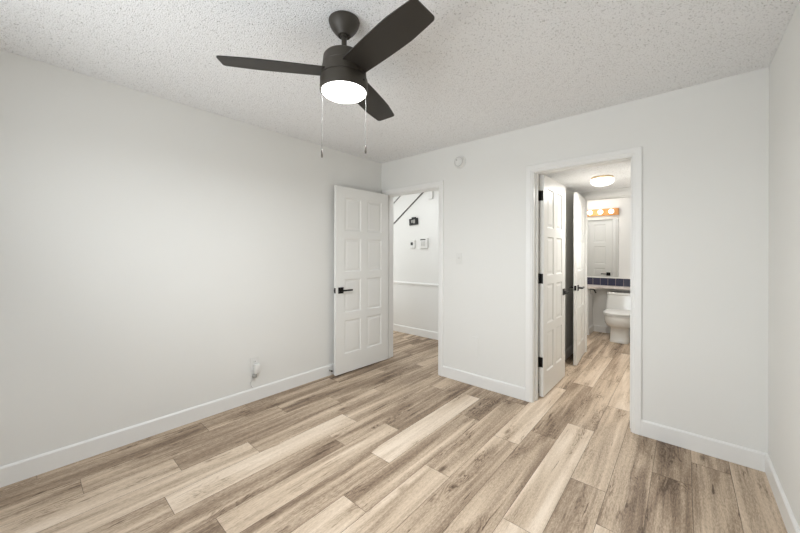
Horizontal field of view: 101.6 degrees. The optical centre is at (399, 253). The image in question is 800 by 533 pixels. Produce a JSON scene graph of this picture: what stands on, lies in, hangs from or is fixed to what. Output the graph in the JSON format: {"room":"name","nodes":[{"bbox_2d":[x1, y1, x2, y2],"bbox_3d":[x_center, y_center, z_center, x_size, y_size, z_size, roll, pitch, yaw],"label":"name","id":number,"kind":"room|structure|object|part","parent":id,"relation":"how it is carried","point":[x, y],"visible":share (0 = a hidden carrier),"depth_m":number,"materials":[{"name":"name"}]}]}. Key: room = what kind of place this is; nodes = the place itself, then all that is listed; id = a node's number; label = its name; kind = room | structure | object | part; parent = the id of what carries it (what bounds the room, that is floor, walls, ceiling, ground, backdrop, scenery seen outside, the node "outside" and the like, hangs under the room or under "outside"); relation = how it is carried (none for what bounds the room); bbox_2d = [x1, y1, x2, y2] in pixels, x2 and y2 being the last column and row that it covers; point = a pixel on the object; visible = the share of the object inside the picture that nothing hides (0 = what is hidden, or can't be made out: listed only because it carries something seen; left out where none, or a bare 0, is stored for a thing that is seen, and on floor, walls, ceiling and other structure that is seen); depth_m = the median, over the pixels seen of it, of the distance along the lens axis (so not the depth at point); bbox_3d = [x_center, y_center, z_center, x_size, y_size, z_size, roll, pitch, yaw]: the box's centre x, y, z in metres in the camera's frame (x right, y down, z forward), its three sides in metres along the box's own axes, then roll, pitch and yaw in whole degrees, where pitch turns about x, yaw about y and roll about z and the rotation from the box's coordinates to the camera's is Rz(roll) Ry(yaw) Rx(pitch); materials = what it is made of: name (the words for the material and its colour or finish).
{"room":"empty bedroom","nodes":[
{"label":"empty bedroom","id":0,"kind":"room"},
{"bbox_2d":[0,49,380,466],"bbox_3d":[-1.573,0.085,2.649,0.100,2.440,3.950,0,0,41],"label":"wall","id":1,"kind":"structure","parent":0,"point":[152,247],"depth_m":2.28,"materials":[{"name":"paint"}]},
{"bbox_2d":[0,363,333,487],"bbox_3d":[-1.501,1.249,2.650,0.013,0.112,3.850,0,0,41],"label":"baseboard","id":2,"kind":"structure","parent":1,"relation":"attached to","point":[33,466],"depth_m":2.28,"materials":[{"name":"paint"}]},
{"bbox_2d":[250,356,258,371],"bbox_3d":[-1.290,0.981,2.894,0.008,0.124,0.080,0,0,41],"label":"wall outlet","id":3,"kind":"object","parent":1,"relation":"attached to","point":[253,360],"visible":0.66,"depth_m":2.88,"materials":[{"name":"white plastic"}]},
{"bbox_2d":[250,363,259,387],"bbox_3d":[-1.277,1.079,2.873,0.040,0.204,0.076,0,0,41],"label":"plug adapter","id":4,"kind":"object","parent":1,"relation":"attached to","point":[256,367],"visible":1,"depth_m":2.87,"materials":[{"name":"white plastic"}]},
{"bbox_2d":[0,331,786,532],"bbox_3d":[0.312,1.371,3.324,4.860,0.120,7.450,0,0,41],"label":"floor","id":5,"kind":"structure","parent":0,"point":[394,444],"depth_m":1.96,"materials":[{"name":"wood"}]},
{"bbox_2d":[587,289,592,334],"bbox_3d":[2.791,0.940,5.710,0.951,0.756,0.414,0,0,41],"label":"vanity cabinet","id":6,"kind":"object","parent":5,"relation":"on","point":[589,296],"visible":0.02,"depth_m":5.36,"materials":[{"name":"paint"}]},
{"bbox_2d":[587,276,629,289],"bbox_3d":[3.251,0.475,5.290,2.196,0.175,0.444,0,0,41],"label":"countertop","id":7,"kind":"structure","parent":6,"relation":"on","point":[593,282],"depth_m":5.34,"materials":[{"name":"tile"}]},
{"bbox_3d":[3.393,0.398,5.452,2.196,0.020,0.014,0,0,41],"label":"cap trim","id":8,"kind":"part","parent":7,"relation":"part of","materials":[{"name":"tile"}]},
{"bbox_2d":[603,291,629,343],"bbox_3d":[3.370,0.969,4.979,0.442,0.703,0.727,0,0,41],"label":"toilet","id":9,"kind":"object","parent":5,"relation":"on","point":[617,312],"visible":0.73,"depth_m":4.84,"materials":[{"name":"ceramic"}]},
{"bbox_3d":[3.290,0.916,4.888,0.392,0.021,0.480,0,0,41],"label":"seat","id":10,"kind":"part","parent":9,"relation":"part of","materials":[{"name":"white plastic"}]},
{"bbox_3d":[3.289,0.882,4.887,0.396,0.039,0.482,0,0,41],"label":"lid","id":11,"kind":"part","parent":9,"relation":"part of","materials":[{"name":"white plastic"}]},
{"bbox_3d":[3.363,1.124,4.972,0.394,0.392,0.697,0,0,41],"label":"bowl","id":12,"kind":"part","parent":9,"relation":"part of","materials":[{"name":"ceramic"}]},
{"bbox_3d":[3.535,0.802,5.168,0.442,0.287,0.225,0,0,41],"label":"tank","id":13,"kind":"part","parent":9,"relation":"part of","materials":[{"name":"ceramic"}]},
{"bbox_3d":[3.544,0.640,5.178,0.418,0.036,0.201,0,0,41],"label":"tank lid","id":14,"kind":"part","parent":9,"relation":"part of","materials":[{"name":"ceramic"}]},
{"bbox_2d":[0,0,798,163],"bbox_3d":[-0.303,-1.181,1.545,3.458,0.100,3.950,0,0,41],"label":"ceiling","id":15,"kind":"structure","parent":0,"point":[481,69],"depth_m":1.83,"materials":[{"name":"white paint"}]},
{"bbox_2d":[216,0,434,157],"bbox_3d":[-0.185,-0.788,1.558,0.944,0.685,1.003,0,0,41],"label":"ceiling fan","id":16,"kind":"object","parent":15,"relation":"hanging from","point":[342,72],"visible":1,"depth_m":1.49,"materials":[{"name":"brown metal"}]},
{"bbox_3d":[-0.584,-0.878,1.529,0.485,0.006,0.139,0,11,-10],"label":"blade","id":17,"kind":"part","parent":16,"relation":"part of","materials":[{"name":"black wood"}]},
{"bbox_3d":[-0.167,-0.877,1.887,0.139,0.006,0.485,-12,-4,19],"label":"blade","id":18,"kind":"part","parent":16,"relation":"part of","materials":[{"name":"black wood"}]},
{"bbox_3d":[-0.066,-0.876,1.347,0.139,0.006,0.485,15,-9,-40],"label":"blade","id":19,"kind":"part","parent":16,"relation":"part of","materials":[{"name":"black wood"}]},
{"bbox_2d":[393,190,438,331],"bbox_3d":[0.670,0.092,4.946,3.060,2.440,0.100,0,0,41],"label":"wall","id":20,"kind":"structure","parent":0,"point":[415,306],"depth_m":5.22,"materials":[{"name":"paint"}]},
{"bbox_2d":[394,192,423,223],"bbox_3d":[0.025,-0.636,5.436,1.350,0.997,0.012,0,0,41],"label":"trim","id":21,"kind":"structure","parent":20,"relation":"attached to","point":[423,192],"depth_m":5.33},
{"bbox_2d":[410,240,414,247],"bbox_3d":[0.205,-0.149,5.268,0.090,0.122,0.026,0,0,41],"label":"thermostat","id":22,"kind":"object","parent":20,"relation":"attached to","point":[412,243],"visible":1,"depth_m":5.25,"materials":[{"name":"white plastic"}]},
{"bbox_2d":[409,217,417,225],"bbox_3d":[0.218,-0.519,5.254,0.182,0.130,0.032,0,0,41],"label":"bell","id":23,"kind":"object","parent":20,"relation":"attached to","point":[414,221],"visible":1,"depth_m":5.24,"materials":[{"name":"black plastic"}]},
{"bbox_2d":[393,324,437,339],"bbox_3d":[0.629,1.256,4.904,3.060,0.112,0.013,0,0,41],"label":"baseboard","id":24,"kind":"structure","parent":20,"relation":"attached to","point":[405,329],"depth_m":5.21,"materials":[{"name":"paint"}]},
{"bbox_2d":[393,281,437,286],"bbox_3d":[0.628,0.489,4.900,3.060,0.045,0.022,0,0,41],"label":"chair rail","id":25,"kind":"object","parent":20,"relation":"attached to","point":[394,282],"depth_m":5.22,"materials":[{"name":"paint"}]},
{"bbox_2d":[420,238,427,247],"bbox_3d":[0.373,-0.163,5.117,0.156,0.160,0.034,0,0,41],"label":"alarm keypad","id":26,"kind":"object","parent":20,"relation":"attached to","point":[423,241],"visible":1,"depth_m":5.10,"materials":[{"name":"white plastic"}]},
{"bbox_2d":[428,191,432,198],"bbox_3d":[0.476,-0.917,5.025,0.072,0.150,0.040,0,0,41],"label":"door chime","id":27,"kind":"object","parent":20,"relation":"attached to","point":[430,194],"visible":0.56,"depth_m":5.01,"materials":[{"name":"white plastic"}]},
{"bbox_2d":[538,175,573,371],"bbox_3d":[1.729,0.095,3.757,0.100,2.440,1.800,0,0,41],"label":"wall","id":28,"kind":"structure","parent":0,"point":[569,195],"depth_m":4.17,"materials":[{"name":"paint"}]},
{"bbox_2d":[538,344,572,383],"bbox_3d":[1.768,1.259,3.720,0.013,0.112,1.800,0,0,41],"label":"baseboard","id":29,"kind":"structure","parent":28,"relation":"attached to","point":[569,351],"depth_m":4.13,"materials":[{"name":"paint"}]},
{"bbox_2d":[381,67,768,452],"bbox_3d":[0.506,0.091,3.543,4.658,2.440,0.130,0,0,41],"label":"wall","id":30,"kind":"structure","parent":0,"point":[705,146],"depth_m":2.26,"materials":[{"name":"paint"}]},
{"bbox_2d":[334,185,387,375],"bbox_3d":[-0.426,0.287,3.745,0.143,2.018,0.793,0,0,43],"label":"door","id":31,"kind":"structure","parent":30,"relation":"in","point":[360,216],"depth_m":3.69,"materials":[{"name":"paint"}]},
{"bbox_3d":[-0.619,0.396,3.480,0.045,0.066,0.066,0,0,43],"label":"handle","id":32,"kind":"part","parent":31,"relation":"part of","materials":[{"name":"black metal"}]},
{"bbox_2d":[382,180,443,375],"bbox_3d":[0.162,0.264,3.834,0.909,2.093,0.147,0,0,41],"label":"door frame","id":33,"kind":"structure","parent":30,"relation":"attached to","point":[439,185],"depth_m":3.70,"materials":[{"name":"paint"}]},
{"bbox_2d":[456,253,461,263],"bbox_3d":[0.604,0.052,3.361,0.070,0.116,0.016,0,0,41],"label":"light switch","id":34,"kind":"object","parent":30,"relation":"attached to","point":[458,255],"visible":1,"depth_m":3.36,"materials":[{"name":"white plastic"}]},
{"bbox_2d":[454,155,465,168],"bbox_3d":[0.607,-0.941,3.344,0.132,0.132,0.041,0,0,41],"label":"smoke detector","id":35,"kind":"object","parent":30,"relation":"attached to","point":[460,161],"visible":1,"depth_m":3.33,"materials":[{"name":"white plastic"}]},
{"bbox_2d":[539,174,568,396],"bbox_3d":[1.516,0.293,3.225,0.143,2.018,0.713,0,0,41],"label":"door","id":36,"kind":"structure","parent":30,"relation":"in","point":[552,292],"depth_m":3.14,"materials":[{"name":"paint"}]},
{"bbox_2d":[525,146,641,434],"bbox_3d":[1.481,0.268,2.685,0.833,2.092,0.149,0,0,41],"label":"door frame","id":37,"kind":"structure","parent":30,"relation":"attached to","point":[532,178],"depth_m":2.56,"materials":[{"name":"paint"}]},
{"bbox_2d":[443,366,767,471],"bbox_3d":[1.335,1.258,2.722,2.325,0.112,0.013,0,0,41],"label":"baseboard","id":38,"kind":"structure","parent":30,"relation":"attached to","point":[754,459],"depth_m":2.23,"materials":[{"name":"paint"}]},
{"bbox_2d":[544,161,630,192],"bbox_3d":[2.124,-0.864,3.415,0.940,0.100,1.800,0,0,41],"label":"ceiling","id":39,"kind":"structure","parent":0,"point":[578,180],"depth_m":3.45,"materials":[{"name":"white paint"}]},
{"bbox_2d":[590,175,613,185],"bbox_3d":[2.152,-0.766,3.470,0.220,0.095,0.220,0,0,41],"label":"flush ceiling light","id":40,"kind":"object","parent":39,"relation":"attached to","point":[601,180],"visible":1,"depth_m":3.40,"materials":[{"name":"white glass"}]},
{"bbox_2d":[579,187,630,199],"bbox_3d":[2.466,0.097,4.388,2.400,2.440,0.120,0,0,41],"label":"wall","id":41,"kind":"structure","parent":0,"point":[628,188],"depth_m":4.16,"materials":[{"name":"paint"}]},
{"bbox_2d":[569,192,584,365],"bbox_3d":[2.236,0.294,4.060,0.143,2.020,0.668,0,0,37],"label":"door","id":42,"kind":"structure","parent":41,"relation":"in","point":[578,287],"depth_m":3.93,"materials":[{"name":"paint"}]},
{"bbox_2d":[581,190,630,351],"bbox_3d":[2.749,0.273,4.132,0.827,2.091,0.137,0,0,41],"label":"door frame","id":43,"kind":"structure","parent":41,"relation":"attached to","point":[622,194],"depth_m":4.34,"materials":[{"name":"paint"}]},
{"bbox_2d":[587,197,630,326],"bbox_3d":[3.428,0.100,5.492,2.400,2.440,0.090,0,0,41],"label":"wall","id":44,"kind":"structure","parent":0,"point":[624,204],"depth_m":5.31,"materials":[{"name":"paint"}]},
{"bbox_2d":[588,325,609,334],"bbox_3d":[3.635,1.265,5.007,1.245,0.112,0.365,0,0,41],"label":"baseboard","id":45,"kind":"structure","parent":44,"relation":"attached to","point":[597,328],"depth_m":5.44,"materials":[{"name":"paint"}]},
{"bbox_2d":[587,208,618,216],"bbox_3d":[3.275,-0.686,5.478,0.662,0.112,0.136,0,0,41],"label":"vanity light","id":46,"kind":"object","parent":44,"relation":"attached to","point":[610,211],"visible":0.77,"depth_m":5.40,"materials":[{"name":"brown wood"}]},
{"bbox_2d":[587,218,618,276],"bbox_3d":[3.235,-0.096,5.598,0.868,0.962,0.006,0,0,41],"label":"mirror","id":47,"kind":"object","parent":44,"relation":"attached to","point":[602,234],"visible":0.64,"depth_m":5.45,"materials":[{"name":"clear glass"}]},
{"bbox_2d":[768,0,799,528],"bbox_3d":[1.001,0.093,0.491,0.100,2.440,4.080,0,0,41],"label":"wall","id":48,"kind":"structure","parent":0,"point":[784,69],"depth_m":1.64,"materials":[{"name":"paint"}]},
{"bbox_2d":[765,454,799,532],"bbox_3d":[0.941,1.256,0.512,0.013,0.112,3.837,0,0,41],"label":"baseboard","id":49,"kind":"structure","parent":48,"relation":"attached to","point":[791,525],"depth_m":1.65,"materials":[{"name":"paint"}]}
]}

